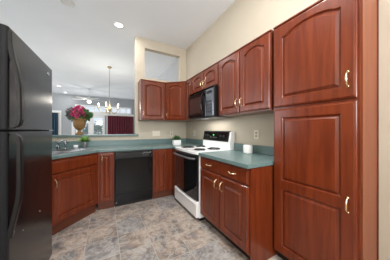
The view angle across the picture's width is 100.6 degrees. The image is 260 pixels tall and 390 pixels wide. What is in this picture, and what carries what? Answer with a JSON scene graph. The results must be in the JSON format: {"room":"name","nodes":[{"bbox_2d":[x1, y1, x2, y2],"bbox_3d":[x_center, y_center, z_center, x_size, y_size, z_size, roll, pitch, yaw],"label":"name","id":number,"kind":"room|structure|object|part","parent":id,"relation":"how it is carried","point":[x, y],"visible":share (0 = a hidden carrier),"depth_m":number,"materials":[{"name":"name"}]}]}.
{"room":"kitchen","nodes":[
{"label":"kitchen","id":0,"kind":"room"},
{"bbox_2d":[52,93,134,134],"bbox_3d":[-7.250,-0.360,8.644,7.900,3.140,0.150,0,0,-29],"label":"wall","id":1,"kind":"structure","parent":0,"point":[61,102],"depth_m":8.91,"materials":[{"name":"grey paint"}]},
{"bbox_2d":[42,112,57,134],"bbox_3d":[-7.525,0.133,8.295,0.900,2.094,0.076,0,0,-29],"label":"curtain","id":2,"kind":"object","parent":1,"relation":"hanging from","point":[54,114],"visible":0.23,"depth_m":8.42,"materials":[{"name":"blue fabric"}]},
{"bbox_2d":[52,110,60,134],"bbox_3d":[-7.573,0.090,8.362,1.060,2.240,0.030,0,0,-29],"label":"trim","id":3,"kind":"structure","parent":1,"relation":"attached to","point":[57,111],"depth_m":8.57,"materials":[{"name":"white paint"}]},
{"bbox_2d":[76,117,90,134],"bbox_3d":[-6.277,0.150,9.137,0.720,2.000,0.130,0,0,-29],"label":"door","id":4,"kind":"structure","parent":1,"relation":"in","point":[89,122],"depth_m":9.22,"materials":[{"name":"white paint"}]},
{"bbox_2d":[91,115,104,134],"bbox_3d":[-5.665,0.150,9.477,0.680,2.000,0.130,0,0,-29],"label":"door","id":5,"kind":"structure","parent":1,"relation":"in","point":[95,116],"depth_m":9.45,"materials":[{"name":"white paint"}]},
{"bbox_2d":[75,104,130,113],"bbox_3d":[-5.346,-1.200,9.654,2.910,0.420,0.130,0,0,-29],"label":"window","id":6,"kind":"structure","parent":1,"relation":"in","point":[75,104],"depth_m":9.59,"materials":[{"name":"white paint"}]},
{"bbox_2d":[93,113,133,115],"bbox_3d":[-5.324,-0.920,9.605,3.240,0.120,0.035,0,0,-29],"label":"trim","id":7,"kind":"structure","parent":1,"relation":"attached to","point":[105,114],"depth_m":9.82,"materials":[{"name":"white paint"}]},
{"bbox_3d":[-4.676,0.150,10.025,1.380,2.000,0.130,0,0,-29],"label":"window","id":8,"kind":"structure","parent":1,"relation":"in","visible":0},
{"bbox_2d":[106,115,133,133],"bbox_3d":[-4.546,0.158,9.923,1.550,2.044,0.076,0,0,-29],"label":"curtain","id":9,"kind":"object","parent":8,"relation":"hanging from","point":[116,124],"visible":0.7,"depth_m":9.91,"materials":[{"name":"red fabric"}]},
{"bbox_2d":[0,0,235,99],"bbox_3d":[-3.965,-1.980,2.719,7.900,0.100,13.800,0,0,-29],"label":"ceiling","id":10,"kind":"structure","parent":0,"point":[78,43],"depth_m":3.21,"materials":[{"name":"paint"}]},
{"bbox_2d":[60,0,74,6],"bbox_3d":[-1.926,-1.925,2.443,0.190,0.009,0.190,0,0,-29],"label":"recessed light","id":11,"kind":"object","parent":10,"relation":"in","point":[69,3],"visible":1,"depth_m":2.46,"materials":[{"name":"white paint"}]},
{"bbox_2d":[72,88,105,102],"bbox_3d":[-4.993,-1.593,7.651,1.356,0.675,1.296,0,0,-29],"label":"ceiling fan","id":12,"kind":"object","parent":10,"relation":"hanging from","point":[89,100],"visible":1,"depth_m":7.53,"materials":[{"name":"grey"}]},
{"bbox_2d":[97,66,118,114],"bbox_3d":[-2.643,-1.195,4.950,0.598,1.470,0.624,0,0,-29],"label":"chandelier","id":13,"kind":"object","parent":10,"relation":"hanging from","point":[109,108],"visible":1,"depth_m":4.94,"materials":[{"name":"gold metal"}]},
{"bbox_3d":[-2.619,-1.343,4.962,0.015,1.085,0.015,0,0,39],"label":"rod","id":14,"kind":"part","parent":13,"relation":"part of","materials":[{"name":"gold metal"}]},
{"bbox_2d":[113,22,124,27],"bbox_3d":[-1.398,-1.925,2.975,0.190,0.009,0.190,0,0,-29],"label":"recessed light","id":15,"kind":"object","parent":10,"relation":"in","point":[116,24],"visible":1,"depth_m":2.96,"materials":[{"name":"white paint"}]},
{"bbox_2d":[52,36,185,141],"bbox_3d":[-1.573,-0.360,3.199,3.050,3.140,0.120,0,0,-29],"label":"wall","id":16,"kind":"structure","parent":0,"point":[144,129],"depth_m":3.47,"materials":[{"name":"beige paint"}]},
{"bbox_2d":[52,134,138,136],"bbox_3d":[-2.084,0.104,2.935,2.000,0.032,0.245,0,0,-29],"label":"bar ledge","id":17,"kind":"object","parent":16,"relation":"on","point":[97,135],"visible":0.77,"depth_m":2.96,"materials":[{"name":"green laminate"}]},
{"bbox_2d":[65,105,93,134],"bbox_3d":[-2.083,-0.183,2.930,0.439,0.542,0.355,0,0,-29],"label":"urn","id":18,"kind":"object","parent":17,"relation":"on","point":[76,114],"visible":1,"depth_m":2.85,"materials":[{"name":"brown metal"}]},
{"bbox_2d":[52,138,202,147],"bbox_3d":[-1.124,0.245,2.492,2.950,0.102,1.549,0,0,-29],"label":"backsplash","id":19,"kind":"structure","parent":16,"relation":"attached to","point":[136,141],"depth_m":3.21,"materials":[{"name":"green laminate"}]},
{"bbox_2d":[138,79,164,120],"bbox_3d":[-0.885,-0.582,3.302,0.482,0.774,0.367,0,0,-29],"label":"upper cabinet","id":20,"kind":"object","parent":16,"relation":"attached to","point":[151,94],"visible":1,"depth_m":3.17,"materials":[{"name":"brown wood"}]},
{"bbox_2d":[152,131,159,135],"bbox_3d":[-0.845,0.075,3.529,0.162,0.115,0.008,0,0,-29],"label":"switch plate","id":21,"kind":"object","parent":16,"relation":"attached to","point":[154,133],"visible":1,"depth_m":3.52,"materials":[{"name":"beige plastic"}]},
{"bbox_2d":[165,81,195,121],"bbox_3d":[-0.339,-0.582,3.468,0.630,0.774,0.605,0,0,-29],"label":"upper cabinet","id":22,"kind":"object","parent":16,"relation":"attached to","point":[175,92],"visible":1,"depth_m":3.24,"materials":[{"name":"brown wood"}]},
{"bbox_3d":[-0.398,-0.575,3.251,0.379,0.736,0.022,0,0,12],"label":"door","id":23,"kind":"part","parent":22,"relation":"part of","materials":[{"name":"brown wood"}]},
{"bbox_2d":[49,195,282,259],"bbox_3d":[-0.036,1.260,0.529,3.150,0.100,6.160,0,0,-29],"label":"floor","id":24,"kind":"structure","parent":0,"point":[162,228],"depth_m":1.82,"materials":[{"name":"tile"}]},
{"bbox_2d":[0,23,52,259],"bbox_3d":[-1.444,0.329,1.002,0.789,1.762,0.735,0,0,-27],"label":"refrigerator","id":25,"kind":"object","parent":24,"relation":"on","point":[25,79],"visible":1,"depth_m":1.00,"materials":[{"name":"paint"}]},
{"bbox_3d":[-0.965,0.293,0.871,0.059,0.553,0.036,0,0,-27],"label":"handle","id":26,"kind":"part","parent":25,"relation":"part of","materials":[{"name":"black plastic"}]},
{"bbox_3d":[-0.965,-0.266,0.871,0.059,0.513,0.036,0,0,-27],"label":"handle","id":27,"kind":"part","parent":25,"relation":"part of","materials":[{"name":"black plastic"}]},
{"bbox_3d":[-1.165,0.567,1.147,0.062,1.116,0.735,0,0,-27],"label":"door","id":28,"kind":"part","parent":25,"relation":"part of","materials":[{"name":"black metal"}]},
{"bbox_3d":[-1.165,-0.273,1.147,0.062,0.539,0.735,0,0,-27],"label":"freezer door","id":29,"kind":"part","parent":25,"relation":"part of","materials":[{"name":"black metal"}]},
{"bbox_2d":[52,153,97,235],"bbox_3d":[-1.827,0.774,2.316,0.773,0.872,1.080,0,0,-10],"label":"base cabinet","id":30,"kind":"object","parent":24,"relation":"on","point":[74,178],"visible":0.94,"depth_m":2.06,"materials":[{"name":"brown wood"}]},
{"bbox_3d":[-1.536,0.435,2.111,0.020,0.140,0.597,0,0,16],"label":"false drawer","id":31,"kind":"part","parent":30,"relation":"part of","materials":[{"name":"brown wood"}]},
{"bbox_2d":[98,152,113,209],"bbox_3d":[-1.491,0.774,2.720,0.218,0.872,0.657,0,0,-29],"label":"base cabinet","id":32,"kind":"object","parent":24,"relation":"on","point":[105,159],"visible":1,"depth_m":2.46,"materials":[{"name":"brown wood"}]},
{"bbox_3d":[-1.352,0.722,2.474,0.178,0.727,0.022,0,0,-29],"label":"door","id":33,"kind":"part","parent":32,"relation":"part of","materials":[{"name":"brown wood"}]},
{"bbox_2d":[114,149,152,206],"bbox_3d":[-1.128,0.776,2.916,0.590,0.868,0.625,0,0,-29],"label":"dishwasher","id":34,"kind":"object","parent":24,"relation":"on","point":[133,170],"visible":1,"depth_m":2.65,"materials":[{"name":"black plastic"}]},
{"bbox_3d":[-0.996,1.095,2.677,0.582,0.140,0.012,0,0,-29],"label":"panel","id":35,"kind":"part","parent":34,"relation":"part of","materials":[{"name":"black"}]},
{"bbox_3d":[-1.008,1.180,2.700,0.582,0.060,0.020,0,0,-29],"label":"kick plate","id":36,"kind":"part","parent":34,"relation":"part of","materials":[{"name":"black plastic"}]},
{"bbox_3d":[-0.993,0.735,2.673,0.582,0.560,0.022,0,0,-29],"label":"door","id":37,"kind":"part","parent":34,"relation":"part of","materials":[{"name":"black metal"}]},
{"bbox_3d":[-0.991,0.397,2.669,0.582,0.106,0.030,0,0,-29],"label":"control panel","id":38,"kind":"part","parent":34,"relation":"part of","materials":[{"name":"black plastic"}]},
{"bbox_2d":[152,148,175,198],"bbox_3d":[-0.411,0.774,3.234,0.960,0.872,0.805,0,0,-29],"label":"base cabinet","id":39,"kind":"object","parent":24,"relation":"on","point":[164,160],"visible":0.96,"depth_m":2.90,"materials":[{"name":"brown wood"}]},
{"bbox_2d":[52,138,202,159],"bbox_3d":[-1.124,0.264,2.492,2.950,0.140,1.550,0,0,-29],"label":"countertop","id":40,"kind":"structure","parent":39,"relation":"on","point":[136,144],"depth_m":2.93,"materials":[{"name":"green laminate"}]},
{"bbox_2d":[52,139,68,150],"bbox_3d":[-1.893,0.210,2.289,0.231,0.159,0.170,0,0,16],"label":"faucet","id":41,"kind":"object","parent":40,"relation":"on","point":[58,144],"visible":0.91,"depth_m":2.31,"materials":[{"name":"silver metal"}]},
{"bbox_2d":[52,148,94,154],"bbox_3d":[-1.819,0.378,2.195,0.430,0.176,0.800,0,0,16],"label":"sink","id":42,"kind":"object","parent":40,"relation":"in","point":[71,150],"visible":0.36,"depth_m":2.39,"materials":[{"name":"metal"}]},
{"bbox_3d":[-1.737,0.380,2.372,0.310,0.173,0.355,0,0,16],"label":"bowl","id":43,"kind":"part","parent":42,"relation":"part of","materials":[{"name":"metal"}]},
{"bbox_2d":[79,136,89,147],"bbox_3d":[-1.839,0.190,2.699,0.205,0.213,0.211,0,0,-29],"label":"potted plant","id":44,"kind":"object","parent":40,"relation":"on","point":[84,140],"visible":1,"depth_m":2.67,"materials":[{"name":"green plant"}]},
{"bbox_3d":[-1.838,0.246,2.697,0.090,0.100,0.090,0,0,-29],"label":"pot","id":45,"kind":"part","parent":44,"relation":"part of","materials":[{"name":"white ceramic"}]},
{"bbox_2d":[172,135,180,144],"bbox_3d":[-0.379,0.196,3.278,0.223,0.200,0.213,0,0,-29],"label":"potted plant","id":46,"kind":"object","parent":40,"relation":"on","point":[176,140],"visible":1,"depth_m":3.24,"materials":[{"name":"green plant"}]},
{"bbox_3d":[-0.372,0.248,3.281,0.156,0.095,0.100,0,0,-29],"label":"pot","id":47,"kind":"part","parent":46,"relation":"part of","materials":[{"name":"white ceramic"}]},
{"bbox_3d":[-0.603,0.722,2.889,0.220,0.727,0.022,0,0,-29],"label":"door","id":48,"kind":"part","parent":39,"relation":"part of","materials":[{"name":"brown wood"}]},
{"bbox_2d":[173,131,234,220],"bbox_3d":[0.089,0.613,2.582,0.731,1.195,0.758,0,0,-29],"label":"electric range","id":49,"kind":"object","parent":24,"relation":"on","point":[188,162],"visible":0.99,"depth_m":2.40,"materials":[{"name":"white metal"}]},
{"bbox_3d":[-0.148,1.052,2.451,0.042,0.207,0.750,0,0,-29],"label":"storage drawer","id":50,"kind":"part","parent":49,"relation":"part of","materials":[{"name":"white metal"}]},
{"bbox_2d":[173,150,203,218],"bbox_3d":[0.082,0.745,2.578,0.716,0.840,0.758,0,0,-29],"label":"oven","id":51,"kind":"object","parent":49,"relation":"in","point":[188,163],"depth_m":2.28,"materials":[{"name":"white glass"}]},
{"bbox_2d":[175,146,229,154],"bbox_3d":[0.077,0.306,2.575,0.588,0.037,0.758,0,0,-29],"label":"cooktop","id":52,"kind":"object","parent":49,"relation":"in","point":[189,150],"depth_m":2.40,"materials":[{"name":"white ceramic"}]},
{"bbox_3d":[0.337,0.106,2.743,0.040,0.148,0.709,0,0,-29],"label":"control glass","id":53,"kind":"part","parent":49,"relation":"part of","materials":[{"name":"black glass"}]},
{"bbox_2d":[200,156,276,259],"bbox_3d":[0.514,0.774,1.901,0.647,0.872,0.838,0,0,-29],"label":"base cabinet","id":54,"kind":"object","parent":24,"relation":"on","point":[238,202],"visible":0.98,"depth_m":1.53,"materials":[{"name":"brown wood"}]},
{"bbox_3d":[0.171,0.797,1.948,0.022,0.590,0.398,0,0,-29],"label":"door","id":55,"kind":"part","parent":54,"relation":"part of","materials":[{"name":"brown wood"}]},
{"bbox_3d":[0.172,0.418,1.949,0.020,0.133,0.398,0,0,-29],"label":"drawer","id":56,"kind":"part","parent":54,"relation":"part of","materials":[{"name":"brown wood"}]},
{"bbox_3d":[0.371,0.418,1.590,0.020,0.133,0.398,0,0,-29],"label":"drawer","id":57,"kind":"part","parent":54,"relation":"part of","materials":[{"name":"brown wood"}]},
{"bbox_3d":[0.370,0.797,1.589,0.022,0.590,0.398,0,0,-29],"label":"door","id":58,"kind":"part","parent":54,"relation":"part of","materials":[{"name":"brown wood"}]},
{"bbox_2d":[198,143,273,168],"bbox_3d":[0.525,0.264,1.903,0.637,0.140,0.846,0,0,-29],"label":"countertop","id":59,"kind":"structure","parent":54,"relation":"on","point":[262,156],"depth_m":1.81,"materials":[{"name":"green laminate"}]},
{"bbox_2d":[243,144,252,153],"bbox_3d":[0.671,0.242,2.058,0.116,0.108,0.116,0,0,-29],"label":"canister","id":60,"kind":"object","parent":59,"relation":"on","point":[247,149],"visible":0.99,"depth_m":2.01,"materials":[{"name":"white ceramic"}]},
{"bbox_3d":[0.741,0.774,1.551,0.590,0.872,0.006,0,0,-29],"label":"panel","id":61,"kind":"part","parent":54,"relation":"part of","materials":[{"name":"brown wood"}]},
{"bbox_2d":[273,0,378,259],"bbox_3d":[1.004,0.120,1.333,0.352,2.179,0.613,0,0,-29],"label":"pantry cabinet","id":62,"kind":"object","parent":24,"relation":"on","point":[326,54],"visible":1,"depth_m":1.15,"materials":[{"name":"brown wood"}]},
{"bbox_3d":[0.886,0.466,1.276,0.022,1.308,0.575,0,0,-29],"label":"door","id":63,"kind":"part","parent":62,"relation":"part of","materials":[{"name":"brown wood"}]},
{"bbox_3d":[0.886,-0.576,1.276,0.022,0.735,0.575,0,0,-29],"label":"door","id":64,"kind":"part","parent":62,"relation":"part of","materials":[{"name":"brown wood"}]},
{"bbox_3d":[0.982,0.490,1.048,0.038,0.112,0.017,0,0,-29],"label":"handle","id":65,"kind":"part","parent":62,"relation":"part of","materials":[{"name":"gold metal"}]},
{"bbox_3d":[0.982,-0.333,1.048,0.038,0.112,0.017,0,0,-29],"label":"handle","id":66,"kind":"part","parent":62,"relation":"part of","materials":[{"name":"gold metal"}]},
{"bbox_3d":[1.172,0.125,1.088,0.271,2.160,0.008,0,0,-29],"label":"panel","id":67,"kind":"part","parent":62,"relation":"part of","materials":[{"name":"brown wood"}]},
{"bbox_3d":[1.297,0.128,1.154,0.012,2.165,0.014,0,0,-29],"label":"trim","id":68,"kind":"part","parent":62,"relation":"part of","materials":[{"name":"brown wood"}]},
{"bbox_2d":[157,0,389,259],"bbox_3d":[-0.530,-0.360,4.566,0.100,3.140,13.500,0,0,-29],"label":"wall","id":69,"kind":"structure","parent":0,"point":[244,21],"depth_m":2.07,"materials":[{"name":"beige paint"}]},
{"bbox_2d":[185,77,199,120],"bbox_3d":[-0.005,-0.582,3.147,0.357,0.774,0.286,0,0,-29],"label":"upper cabinet","id":70,"kind":"object","parent":69,"relation":"attached to","point":[189,81],"visible":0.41,"depth_m":3.11,"materials":[{"name":"brown wood"}]},
{"bbox_3d":[-0.110,-0.575,3.064,0.022,0.736,0.220,0,0,-29],"label":"door","id":71,"kind":"part","parent":70,"relation":"part of","materials":[{"name":"brown wood"}]},
{"bbox_2d":[192,62,218,93],"bbox_3d":[0.254,-0.800,2.681,0.357,0.337,0.772,0,0,-29],"label":"upper cabinet","id":72,"kind":"object","parent":69,"relation":"attached to","point":[209,76],"visible":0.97,"depth_m":2.52,"materials":[{"name":"brown wood"}]},
{"bbox_3d":[0.045,-0.793,2.784,0.022,0.299,0.374,0,0,-29],"label":"door","id":73,"kind":"part","parent":72,"relation":"part of","materials":[{"name":"brown wood"}]},
{"bbox_2d":[188,85,231,119],"bbox_3d":[0.208,-0.404,2.650,0.456,0.447,0.758,0,0,-29],"label":"microwave","id":74,"kind":"object","parent":72,"relation":"attached to","point":[203,104],"visible":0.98,"depth_m":2.42,"materials":[{"name":"black plastic"}]},
{"bbox_3d":[0.027,-0.397,2.658,0.025,0.390,0.561,0,0,-29],"label":"door","id":75,"kind":"part","parent":74,"relation":"part of","materials":[{"name":"black glass"}]},
{"bbox_3d":[0.103,-0.394,2.437,0.066,0.340,0.031,0,0,-29],"label":"handle","id":76,"kind":"part","parent":74,"relation":"part of","materials":[{"name":"black plastic"}]},
{"bbox_3d":[0.212,-0.397,2.329,0.022,0.390,0.184,0,0,-29],"label":"control panel","id":77,"kind":"part","parent":74,"relation":"part of","materials":[{"name":"grey plastic"}]},
{"bbox_3d":[0.231,-0.793,2.448,0.022,0.299,0.374,0,0,-29],"label":"door","id":78,"kind":"part","parent":72,"relation":"part of","materials":[{"name":"brown wood"}]},
{"bbox_2d":[218,29,273,116],"bbox_3d":[0.643,-0.582,1.979,0.357,0.774,0.826,0,0,-29],"label":"upper cabinet","id":79,"kind":"object","parent":69,"relation":"attached to","point":[246,75],"visible":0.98,"depth_m":1.78,"materials":[{"name":"brown wood"}]},
{"bbox_3d":[0.428,-0.575,2.092,0.022,0.736,0.396,0,0,-29],"label":"door","id":80,"kind":"part","parent":79,"relation":"part of","materials":[{"name":"brown wood"}]},
{"bbox_3d":[0.627,-0.575,1.734,0.022,0.736,0.398,0,0,-29],"label":"door","id":81,"kind":"part","parent":79,"relation":"part of","materials":[{"name":"brown wood"}]},
{"bbox_2d":[234,143,273,155],"bbox_3d":[0.793,0.245,2.054,0.019,0.102,0.843,0,0,-29],"label":"backsplash","id":82,"kind":"structure","parent":69,"relation":"attached to","point":[266,150],"depth_m":2.02,"materials":[{"name":"green laminate"}]},
{"bbox_2d":[254,130,258,138],"bbox_3d":[0.787,0.058,2.079,0.007,0.115,0.070,0,0,-29],"label":"outlet plate","id":83,"kind":"object","parent":69,"relation":"attached to","point":[256,132],"visible":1,"depth_m":2.07,"materials":[{"name":"beige plastic"}]},
{"label":"outside","id":84,"kind":"structure","parent":0,"visible":0},
{"bbox_3d":[-12.411,1.310,22.390,50.000,0.100,28.800,0,0,-29],"label":"ground","id":85,"kind":"structure","parent":84,"visible":0},
{"bbox_2d":[82,120,101,134],"bbox_3d":[-6.998,0.284,11.552,1.691,2.026,1.718,0,0,16],"label":"shrub","id":86,"kind":"object","parent":85,"relation":"on","point":[97,126],"visible":0.3,"depth_m":11.22,"materials":[{"name":"green plant"}]}
]}

